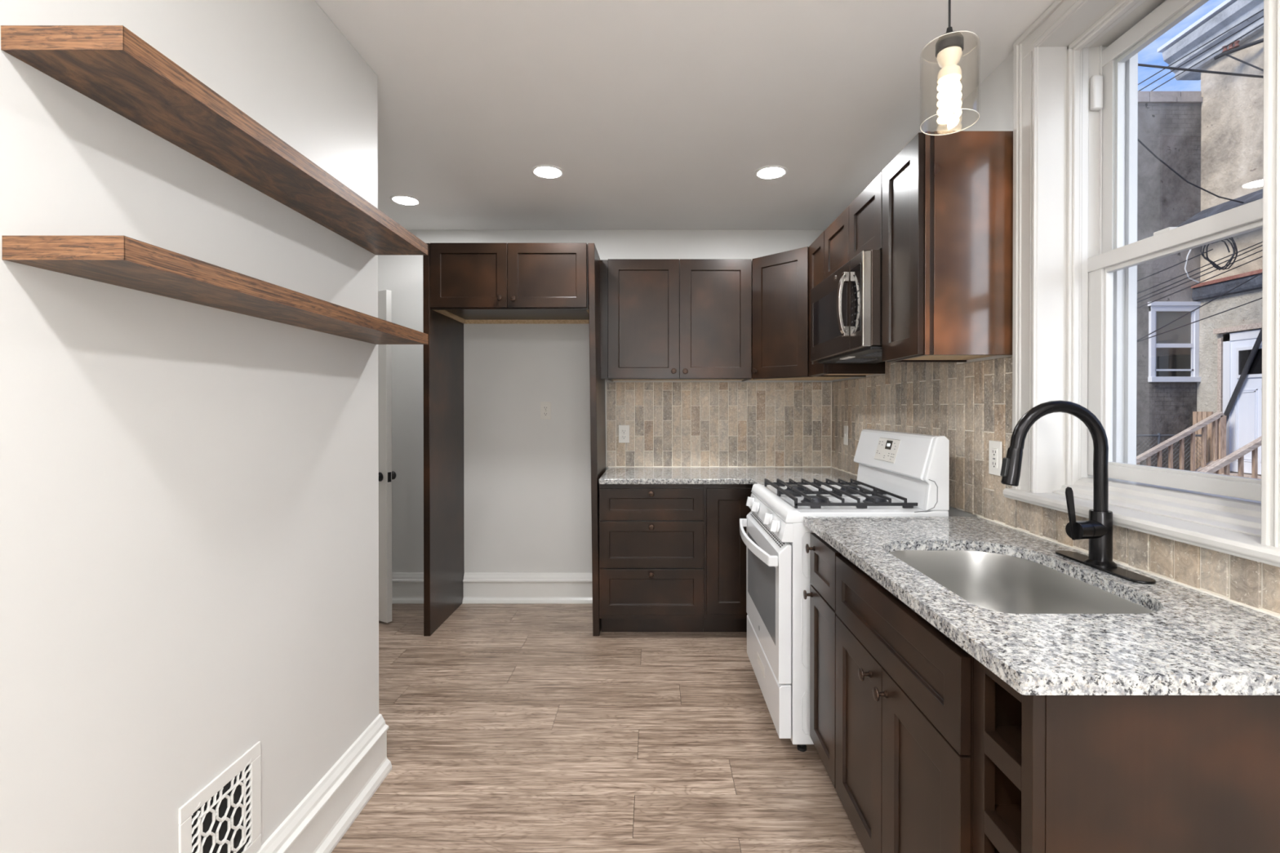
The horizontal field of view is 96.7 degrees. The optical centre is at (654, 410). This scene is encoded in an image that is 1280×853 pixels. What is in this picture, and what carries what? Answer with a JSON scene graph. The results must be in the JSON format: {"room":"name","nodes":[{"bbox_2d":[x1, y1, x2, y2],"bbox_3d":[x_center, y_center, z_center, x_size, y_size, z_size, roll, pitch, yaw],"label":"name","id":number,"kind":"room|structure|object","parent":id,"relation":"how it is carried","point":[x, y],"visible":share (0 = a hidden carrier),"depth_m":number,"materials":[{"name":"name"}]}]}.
{"room":"kitchen","nodes":[
{"label":"kitchen","id":0,"kind":"room"},
{"bbox_2d":[0,0,378,852],"bbox_3d":[-1.065,0.060,-0.466,0.130,2.520,5.068,0,0,0],"label":"wall","id":1,"kind":"structure","parent":0,"point":[189,491],"depth_m":1.20,"materials":[{"name":"paint"}]},
{"bbox_2d":[0,25,427,254],"bbox_3d":[-0.906,-0.573,1.457,0.187,0.037,1.174,0,0,0],"label":"floating shelf","id":2,"kind":"object","parent":1,"relation":"attached to","point":[112,66],"visible":1,"depth_m":1.09,"materials":[{"name":"brown wood"}]},
{"bbox_2d":[1,235,427,344],"bbox_3d":[-0.906,-0.252,1.459,0.187,0.037,1.174,0,0,0],"label":"floating shelf","id":3,"kind":"object","parent":1,"relation":"attached to","point":[124,261],"visible":1,"depth_m":1.06,"materials":[{"name":"brown wood"}]},
{"bbox_2d":[177,741,261,852],"bbox_3d":[-0.998,0.971,1.317,0.009,0.269,0.245,0,0,0],"label":"air vent","id":4,"kind":"object","parent":1,"relation":"in","point":[224,815],"visible":1,"depth_m":1.33,"materials":[{"name":"metal"}]},
{"bbox_2d":[255,714,391,852],"bbox_3d":[-0.978,1.219,-0.460,0.045,0.202,5.068,0,0,0],"label":"baseboard","id":5,"kind":"structure","parent":1,"relation":"attached to","point":[322,819],"depth_m":1.75,"materials":[{"name":"paint"}]},
{"bbox_2d":[331,604,865,852],"bbox_3d":[-0.460,1.365,0.437,3.840,0.100,7.060,0,0,0],"label":"floor","id":6,"kind":"structure","parent":0,"point":[513,728],"depth_m":2.21,"materials":[{"name":"brown wood"}]},
{"bbox_2d":[422,243,464,635],"bbox_3d":[-1.308,0.169,3.565,0.037,2.262,0.589,0,0,0],"label":"panel","id":7,"kind":"object","parent":6,"relation":"on","point":[443,353],"visible":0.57,"depth_m":3.47,"materials":[{"name":"brown wood"}]},
{"bbox_2d":[588,243,605,635],"bbox_3d":[-0.347,0.169,3.565,0.063,2.262,0.589,0,0,0],"label":"panel","id":8,"kind":"object","parent":6,"relation":"on","point":[597,414],"visible":0.66,"depth_m":3.27,"materials":[{"name":"brown wood"}]},
{"bbox_2d":[599,484,704,631],"bbox_3d":[-0.013,0.858,3.534,0.603,0.884,0.658,0,0,0],"label":"base cabinet","id":9,"kind":"object","parent":6,"relation":"on","point":[651,536],"visible":1,"depth_m":3.24,"materials":[{"name":"brown wood"}]},
{"bbox_2d":[703,484,752,631],"bbox_3d":[0.742,0.859,3.394,0.905,0.884,0.939,0,0,0],"label":"base cabinet","id":10,"kind":"object","parent":6,"relation":"on","point":[725,549],"visible":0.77,"depth_m":3.24,"materials":[{"name":"brown wood"}]},
{"bbox_2d":[599,466,857,484],"bbox_3d":[0.443,0.402,3.378,1.511,0.030,0.941,0,0,0],"label":"countertop","id":11,"kind":"structure","parent":10,"relation":"on","point":[612,475],"depth_m":3.38,"materials":[{"name":"grey stone"}]},
{"bbox_2d":[803,531,841,788],"bbox_3d":[0.873,0.866,1.944,0.673,0.884,0.333,0,0,0],"label":"base cabinet","id":12,"kind":"object","parent":6,"relation":"on","point":[822,594],"visible":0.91,"depth_m":1.93,"materials":[{"name":"brown wood"}]},
{"bbox_2d":[739,428,949,751],"bbox_3d":[0.752,0.699,2.513,0.710,1.212,0.762,0,0,0],"label":"gas range","id":13,"kind":"object","parent":6,"relation":"on","point":[900,473],"visible":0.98,"depth_m":2.22,"materials":[{"name":"metal"}]},
{"bbox_2d":[751,484,948,523],"bbox_3d":[0.798,0.398,2.512,0.613,0.047,0.760,0,0,0],"label":"cooktop","id":14,"kind":"object","parent":13,"relation":"in","point":[779,506],"depth_m":2.23,"materials":[{"name":"metal"}]},
{"bbox_2d":[835,554,973,852],"bbox_3d":[0.873,0.869,1.411,0.673,0.884,0.730,0,0,0],"label":"base cabinet","id":15,"kind":"object","parent":6,"relation":"on","point":[904,755],"visible":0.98,"depth_m":1.32,"materials":[{"name":"brown wood"}]},
{"bbox_2d":[803,516,1279,695],"bbox_3d":[0.876,0.411,1.484,0.644,0.030,1.253,0,0,0],"label":"countertop","id":16,"kind":"structure","parent":15,"relation":"on","point":[1193,642],"depth_m":1.06,"materials":[{"name":"grey stone"}]},
{"bbox_2d":[888,550,1153,613],"bbox_3d":[0.863,0.529,1.421,0.444,0.202,0.650,0,0,0],"label":"sink","id":17,"kind":"object","parent":16,"relation":"in","point":[996,582],"visible":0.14,"depth_m":1.66,"materials":[{"name":"silver metal"}]},
{"bbox_2d":[1000,400,1155,584],"bbox_3d":[1.022,0.185,1.439,0.284,0.422,0.289,0,0,0],"label":"faucet","id":18,"kind":"object","parent":16,"relation":"on","point":[1098,529],"visible":1,"depth_m":1.43,"materials":[{"name":"black metal"}]},
{"bbox_2d":[973,657,1279,852],"bbox_3d":[0.897,0.871,0.963,0.624,0.884,0.164,0,0,0],"label":"wine rack","id":19,"kind":"object","parent":6,"relation":"on","point":[1053,774],"visible":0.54,"depth_m":0.88,"materials":[{"name":"brown wood"}]},
{"bbox_2d":[377,230,832,572],"bbox_3d":[-0.450,0.038,3.920,3.860,2.520,0.120,0,0,0],"label":"wall","id":20,"kind":"structure","parent":0,"point":[527,477],"depth_m":3.86,"materials":[{"name":"paint"}]},
{"bbox_2d":[377,289,395,622],"bbox_3d":[-1.899,0.279,3.620,0.670,2.018,0.163,0,0,29],"label":"door","id":21,"kind":"structure","parent":20,"relation":"in","point":[386,475],"depth_m":3.46,"materials":[{"name":"paint"}]},
{"bbox_2d":[391,572,423,604],"bbox_3d":[-1.804,1.203,3.844,0.952,0.202,0.045,0,0,0],"label":"baseboard","id":22,"kind":"structure","parent":20,"relation":"attached to","point":[407,588],"depth_m":3.84,"materials":[{"name":"paint"}]},
{"bbox_2d":[430,243,589,324],"bbox_3d":[-0.835,-0.774,3.546,0.907,0.378,0.618,0,0,0],"label":"upper cabinet","id":23,"kind":"object","parent":20,"relation":"attached to","point":[471,283],"visible":0.98,"depth_m":3.27,"materials":[{"name":"brown wood"}]},
{"bbox_2d":[462,572,592,604],"bbox_3d":[-0.822,1.203,3.844,0.934,0.202,0.045,0,0,0],"label":"baseboard","id":24,"kind":"structure","parent":20,"relation":"attached to","point":[478,588],"depth_m":3.84,"materials":[{"name":"paint"}]},
{"bbox_2d":[540,401,551,419],"bbox_3d":[-0.735,0.002,3.856,0.072,0.120,0.007,0,0,0],"label":"electrical outlet","id":25,"kind":"object","parent":20,"relation":"attached to","point":[545,406],"visible":1,"depth_m":3.85,"materials":[{"name":"white plastic"}]},
{"bbox_2d":[542,405,547,409],"bbox_3d":[-0.735,-0.018,3.854,0.033,0.028,0.002,0,0,0],"label":"receptacle","id":26,"kind":"object","parent":25,"relation":"attached to","point":[544,407],"depth_m":3.85,"materials":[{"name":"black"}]},
{"bbox_2d":[542,411,547,415],"bbox_3d":[-0.735,0.022,3.854,0.033,0.028,0.002,0,0,0],"label":"receptacle","id":27,"kind":"object","parent":25,"relation":"attached to","point":[544,413],"depth_m":3.85,"materials":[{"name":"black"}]},
{"bbox_2d":[599,258,751,381],"bbox_3d":[0.133,-0.568,3.680,0.950,0.746,0.353,0,0,0],"label":"upper cabinet","id":28,"kind":"object","parent":20,"relation":"attached to","point":[661,319],"visible":1,"depth_m":3.54,"materials":[{"name":"brown wood"}]},
{"bbox_2d":[606,382,832,466],"bbox_3d":[0.442,0.097,3.853,1.534,0.575,0.013,0,0,0],"label":"tile backsplash","id":29,"kind":"structure","parent":20,"relation":"attached to","point":[671,424],"depth_m":3.85,"materials":[{"name":"beige tile"}]},
{"bbox_2d":[618,425,629,443],"bbox_3d":[-0.204,0.160,3.845,0.072,0.120,0.007,0,0,0],"label":"electrical outlet","id":30,"kind":"object","parent":29,"relation":"attached to","point":[624,430],"visible":1,"depth_m":3.84,"materials":[{"name":"white plastic"}]},
{"bbox_2d":[621,429,626,433],"bbox_3d":[-0.204,0.140,3.843,0.033,0.028,0.002,0,0,0],"label":"receptacle","id":31,"kind":"object","parent":30,"relation":"attached to","point":[623,431],"depth_m":3.84,"materials":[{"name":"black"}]},
{"bbox_2d":[621,435,626,439],"bbox_3d":[-0.204,0.179,3.843,0.033,0.028,0.002,0,0,0],"label":"receptacle","id":32,"kind":"object","parent":30,"relation":"attached to","point":[623,437],"depth_m":3.84,"materials":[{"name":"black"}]},
{"bbox_2d":[749,246,849,380],"bbox_3d":[0.904,-0.567,3.556,0.610,0.746,0.601,0,0,0],"label":"upper cabinet","id":33,"kind":"object","parent":20,"relation":"attached to","point":[780,281],"visible":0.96,"depth_m":3.39,"materials":[{"name":"brown wood"}]},
{"bbox_2d":[314,0,1055,230],"bbox_3d":[-0.450,-1.264,0.424,3.860,0.120,7.060,0,0,0],"label":"ceiling","id":34,"kind":"structure","parent":0,"point":[655,114],"depth_m":2.21,"materials":[{"name":"paint"}]},
{"bbox_2d":[389,195,421,205],"bbox_3d":[-1.440,-1.215,3.296,0.166,0.006,0.166,0,0,0],"label":"recessed light","id":35,"kind":"object","parent":34,"relation":"in","point":[406,200],"visible":1,"depth_m":3.29,"materials":[{"name":"paint"}]},
{"bbox_2d":[531,164,564,178],"bbox_3d":[-0.542,-1.213,2.899,0.166,0.006,0.166,0,0,0],"label":"recessed light","id":36,"kind":"object","parent":34,"relation":"in","point":[545,171],"visible":1,"depth_m":2.89,"materials":[{"name":"paint"}]},
{"bbox_2d":[754,165,787,179],"bbox_3d":[0.597,-1.213,2.907,0.166,0.006,0.166,0,0,0],"label":"recessed light","id":37,"kind":"object","parent":34,"relation":"in","point":[768,172],"visible":1,"depth_m":2.90,"materials":[{"name":"paint"}]},
{"bbox_2d":[920,0,980,135],"bbox_3d":[0.724,-0.952,1.395,0.131,0.514,0.131,0,0,0],"label":"pendant lamp","id":38,"kind":"object","parent":34,"relation":"hanging from","point":[949,46],"visible":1,"depth_m":1.38,"materials":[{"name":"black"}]},
{"bbox_2d":[832,51,1013,516],"bbox_3d":[1.345,0.056,0.430,0.270,2.520,6.860,0,0,0],"label":"wall","id":39,"kind":"structure","parent":0,"point":[996,97],"depth_m":2.04,"materials":[{"name":"paint"}]},
{"bbox_2d":[808,231,884,377],"bbox_3d":[1.047,-0.565,3.112,0.324,0.746,0.295,0,0,0],"label":"upper cabinet","id":40,"kind":"object","parent":39,"relation":"attached to","point":[816,249],"visible":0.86,"depth_m":3.05,"materials":[{"name":"brown wood"}]},
{"bbox_2d":[824,171,882,279],"bbox_3d":[1.047,-0.784,2.588,0.324,0.303,0.748,0,0,0],"label":"upper cabinet","id":41,"kind":"object","parent":39,"relation":"attached to","point":[858,228],"visible":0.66,"depth_m":2.50,"materials":[{"name":"brown wood"}]},
{"bbox_2d":[810,249,882,363],"bbox_3d":[0.986,-0.433,2.590,0.435,0.392,0.743,0,0,0],"label":"microwave","id":42,"kind":"object","parent":41,"relation":"attached to","point":[846,306],"visible":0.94,"depth_m":2.37,"materials":[{"name":"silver metal"}]},
{"bbox_2d":[881,131,1013,362],"bbox_3d":[1.047,-0.560,2.057,0.324,0.746,0.314,0,0,0],"label":"upper cabinet","id":43,"kind":"object","parent":39,"relation":"attached to","point":[948,199],"visible":0.84,"depth_m":1.90,"materials":[{"name":"brown wood"}]},
{"bbox_2d":[831,356,1279,618],"bbox_3d":[1.203,0.069,2.354,0.013,0.646,2.987,0,0,0],"label":"tile backsplash","id":44,"kind":"structure","parent":39,"relation":"attached to","point":[970,404],"depth_m":2.08,"materials":[{"name":"beige tile"}]},
{"bbox_2d":[844,425,848,444],"bbox_3d":[1.191,0.155,3.546,0.012,0.120,0.072,0,0,0],"label":"electrical outlet","id":45,"kind":"object","parent":44,"relation":"attached to","point":[846,428],"visible":1,"depth_m":3.54,"materials":[{"name":"white plastic"}]},
{"bbox_2d":[988,440,1002,475],"bbox_3d":[1.193,0.167,1.993,0.008,0.120,0.072,0,0,0],"label":"electrical outlet","id":46,"kind":"object","parent":44,"relation":"attached to","point":[995,447],"visible":0.99,"depth_m":1.99,"materials":[{"name":"white plastic"}]},
{"bbox_2d":[991,448,997,468],"bbox_3d":[1.192,0.167,1.993,0.002,0.068,0.033,0,0,0],"label":"receptacle","id":47,"kind":"object","parent":46,"relation":"attached to","point":[994,451],"depth_m":1.99,"materials":[{"name":"white plastic"}]},
{"bbox_2d":[1003,0,1279,567],"bbox_3d":[1.319,-0.458,1.429,0.321,1.497,0.918,0,0,0],"label":"window","id":48,"kind":"structure","parent":39,"relation":"in","point":[1077,252],"depth_m":1.74,"materials":[{"name":"paint"}]},
{"label":"outside","id":49,"kind":"structure","parent":0,"visible":0},
{"bbox_3d":[8.800,1.555,7.508,14.400,0.150,21.000,0,0,0],"label":"floor","id":50,"kind":"structure","parent":49,"visible":0},
{"bbox_2d":[1136,91,1202,471],"bbox_3d":[4.899,-1.991,11.650,8.799,6.900,4.080,0,0,0],"label":"neighbouring house","id":51,"kind":"structure","parent":50,"relation":"on","point":[1169,122],"depth_m":9.68,"materials":[{"name":"grey paint"}]},
{"bbox_2d":[1155,311,1191,343],"bbox_3d":[8.830,-1.388,9.689,0.670,0.585,0.007,0,0,0],"label":"window pane","id":52,"kind":"object","parent":51,"relation":"hanging from","point":[1182,335],"depth_m":9.68,"materials":[{"name":"glass"}]},
{"bbox_2d":[1136,433,1207,470],"bbox_3d":[7.709,0.922,9.305,2.621,1.101,0.040,0,0,0],"label":"fence","id":53,"kind":"object","parent":50,"relation":"on","point":[1158,435],"visible":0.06,"depth_m":9.30,"materials":[{"name":"grey"}]},
{"bbox_2d":[1136,412,1226,474],"bbox_3d":[8.190,0.874,9.024,1.670,1.695,0.090,0,0,0],"label":"stair railing","id":54,"kind":"object","parent":50,"relation":"on","point":[1218,420],"visible":0.4,"depth_m":9.00,"materials":[{"name":"brown wood"}]},
{"bbox_2d":[1192,411,1213,469],"bbox_3d":[9.115,0.745,9.456,0.030,1.450,0.325,0,0,0],"label":"screen","id":55,"kind":"object","parent":50,"relation":"on","point":[1197,416],"visible":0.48,"depth_m":9.47,"materials":[{"name":"brown wood"}]},
{"bbox_2d":[1157,0,1263,475],"bbox_3d":[11.594,-2.444,6.363,5.412,7.860,7.450,0,0,0],"label":"neighbouring house","id":56,"kind":"structure","parent":50,"relation":"on","point":[1232,107],"depth_m":9.18,"materials":[{"name":"beige paint"}]},
{"bbox_2d":[1137,138,1244,203],"bbox_3d":[7.708,-4.263,8.579,3.127,2.345,0.020,0,0,0],"label":"overhead wire","id":57,"kind":"object","parent":56,"relation":"attached to","point":[1139,140],"visible":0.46,"depth_m":8.58,"materials":[{"name":"grey"}]},
{"bbox_2d":[1176,188,1262,226],"bbox_3d":[9.073,-3.194,6.324,0.450,0.360,6.680,0,0,0],"label":"roof","id":58,"kind":"structure","parent":56,"relation":"attached to","point":[1256,195],"depth_m":9.00,"materials":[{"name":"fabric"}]},
{"bbox_2d":[1213,322,1262,474],"bbox_3d":[9.194,-0.175,8.619,0.089,2.300,1.400,0,0,0],"label":"door","id":59,"kind":"structure","parent":56,"relation":"attached to","point":[1243,423],"depth_m":8.92,"materials":[{"name":"white wood"}]},
{"bbox_2d":[1223,327,1262,420],"bbox_3d":[9.150,-0.097,9.030,0.062,2.527,1.200,0,0,3],"label":"pipe","id":60,"kind":"object","parent":59,"relation":"attached to","point":[1259,340],"visible":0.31,"depth_m":8.80,"materials":[{"name":"grey metal"}]},
{"bbox_2d":[1199,435,1261,478],"bbox_3d":[8.140,0.905,7.805,1.610,1.694,0.090,0,0,0],"label":"stair railing","id":61,"kind":"object","parent":50,"relation":"on","point":[1252,446],"visible":0.24,"depth_m":7.78,"materials":[{"name":"brown wood"}]},
{"bbox_2d":[1221,472,1261,479],"bbox_3d":[8.790,1.175,8.536,0.880,0.360,1.360,0,0,0],"label":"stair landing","id":62,"kind":"structure","parent":50,"relation":"on","point":[1231,473],"depth_m":8.75,"materials":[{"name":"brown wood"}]},
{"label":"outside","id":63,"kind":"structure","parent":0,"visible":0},
{"bbox_2d":[1137,8,1263,84],"bbox_3d":[8.850,-5.879,9.131,0.018,0.271,4.467,0,0,0],"label":"overhead wire","id":64,"kind":"object","parent":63,"point":[1262,9],"visible":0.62,"depth_m":9.12,"materials":[{"name":"grey"}]},
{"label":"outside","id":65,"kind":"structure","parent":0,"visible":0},
{"bbox_2d":[1137,15,1263,91],"bbox_3d":[8.850,-5.769,9.131,0.018,0.217,4.466,0,0,0],"label":"overhead wire","id":66,"kind":"object","parent":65,"point":[1263,15],"visible":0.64,"depth_m":9.09,"materials":[{"name":"grey"}]},
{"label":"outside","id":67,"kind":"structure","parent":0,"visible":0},
{"bbox_2d":[1150,22,1263,91],"bbox_3d":[8.850,-5.648,9.131,0.018,0.159,4.466,0,0,0],"label":"overhead wire","id":68,"kind":"object","parent":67,"point":[1263,23],"visible":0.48,"depth_m":9.01,"materials":[{"name":"grey"}]},
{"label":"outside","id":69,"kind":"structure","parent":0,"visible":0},
{"bbox_2d":[1137,63,1263,78],"bbox_3d":[6.776,-5.155,8.374,4.912,0.566,0.032,0,0,0],"label":"overhead wire","id":70,"kind":"object","parent":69,"point":[1139,64],"visible":0.35,"depth_m":8.36,"materials":[{"name":"grey"}]},
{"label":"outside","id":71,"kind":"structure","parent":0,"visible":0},
{"bbox_2d":[1137,248,1213,281],"bbox_3d":[6.916,-1.855,8.291,2.444,0.996,0.016,0,0,0],"label":"overhead wire","id":72,"kind":"object","parent":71,"point":[1211,249],"visible":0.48,"depth_m":8.28,"materials":[{"name":"grey"}]},
{"bbox_2d":[1184,248,1199,282],"bbox_3d":[7.831,-2.167,8.289,0.212,0.620,0.018,0,0,0],"label":"loose cable","id":73,"kind":"object","parent":72,"relation":"hanging from","point":[1185,270],"visible":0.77,"depth_m":8.28,"materials":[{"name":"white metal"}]},
{"bbox_2d":[1200,237,1237,270],"bbox_3d":[8.219,-2.285,8.289,0.503,0.505,0.077,0,0,0],"label":"cable coil","id":74,"kind":"object","parent":72,"relation":"hanging from","point":[1234,246],"visible":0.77,"depth_m":8.27,"materials":[{"name":"black rubber"}]},
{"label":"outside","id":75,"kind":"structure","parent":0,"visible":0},
{"bbox_2d":[1137,241,1262,293],"bbox_3d":[6.952,-1.688,8.292,4.315,1.753,0.016,0,0,0],"label":"overhead wire","id":76,"kind":"object","parent":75,"point":[1261,242],"visible":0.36,"depth_m":8.28,"materials":[{"name":"grey"}]},
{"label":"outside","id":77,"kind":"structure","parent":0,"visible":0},
{"bbox_2d":[1137,244,1262,299],"bbox_3d":[6.953,-1.616,8.292,4.315,1.810,0.016,0,0,0],"label":"overhead wire","id":78,"kind":"object","parent":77,"point":[1261,245],"visible":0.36,"depth_m":8.29,"materials":[{"name":"grey"}]},
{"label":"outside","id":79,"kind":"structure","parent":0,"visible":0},
{"bbox_2d":[1137,249,1262,302],"bbox_3d":[6.953,-1.570,8.292,4.315,1.753,0.016,0,0,0],"label":"overhead wire","id":80,"kind":"object","parent":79,"point":[1261,250],"visible":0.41,"depth_m":8.29,"materials":[{"name":"grey"}]},
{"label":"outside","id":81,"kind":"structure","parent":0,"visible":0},
{"bbox_2d":[1137,255,1262,308],"bbox_3d":[6.953,-1.488,8.293,4.315,1.734,0.016,0,0,0],"label":"overhead wire","id":82,"kind":"object","parent":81,"point":[1262,255],"visible":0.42,"depth_m":8.29,"materials":[{"name":"grey"}]},
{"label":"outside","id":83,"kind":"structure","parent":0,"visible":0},
{"bbox_2d":[1137,272,1262,341],"bbox_3d":[7.051,-1.050,8.295,4.107,2.189,0.016,0,0,0],"label":"overhead wire","id":84,"kind":"object","parent":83,"point":[1261,273],"visible":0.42,"depth_m":8.29,"materials":[{"name":"grey"}]},
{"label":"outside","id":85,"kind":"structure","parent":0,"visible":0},
{"bbox_2d":[1137,297,1262,342],"bbox_3d":[6.955,-1.000,8.295,4.317,1.471,0.016,0,0,0],"label":"overhead wire","id":86,"kind":"object","parent":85,"point":[1260,298],"visible":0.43,"depth_m":8.29,"materials":[{"name":"grey"}]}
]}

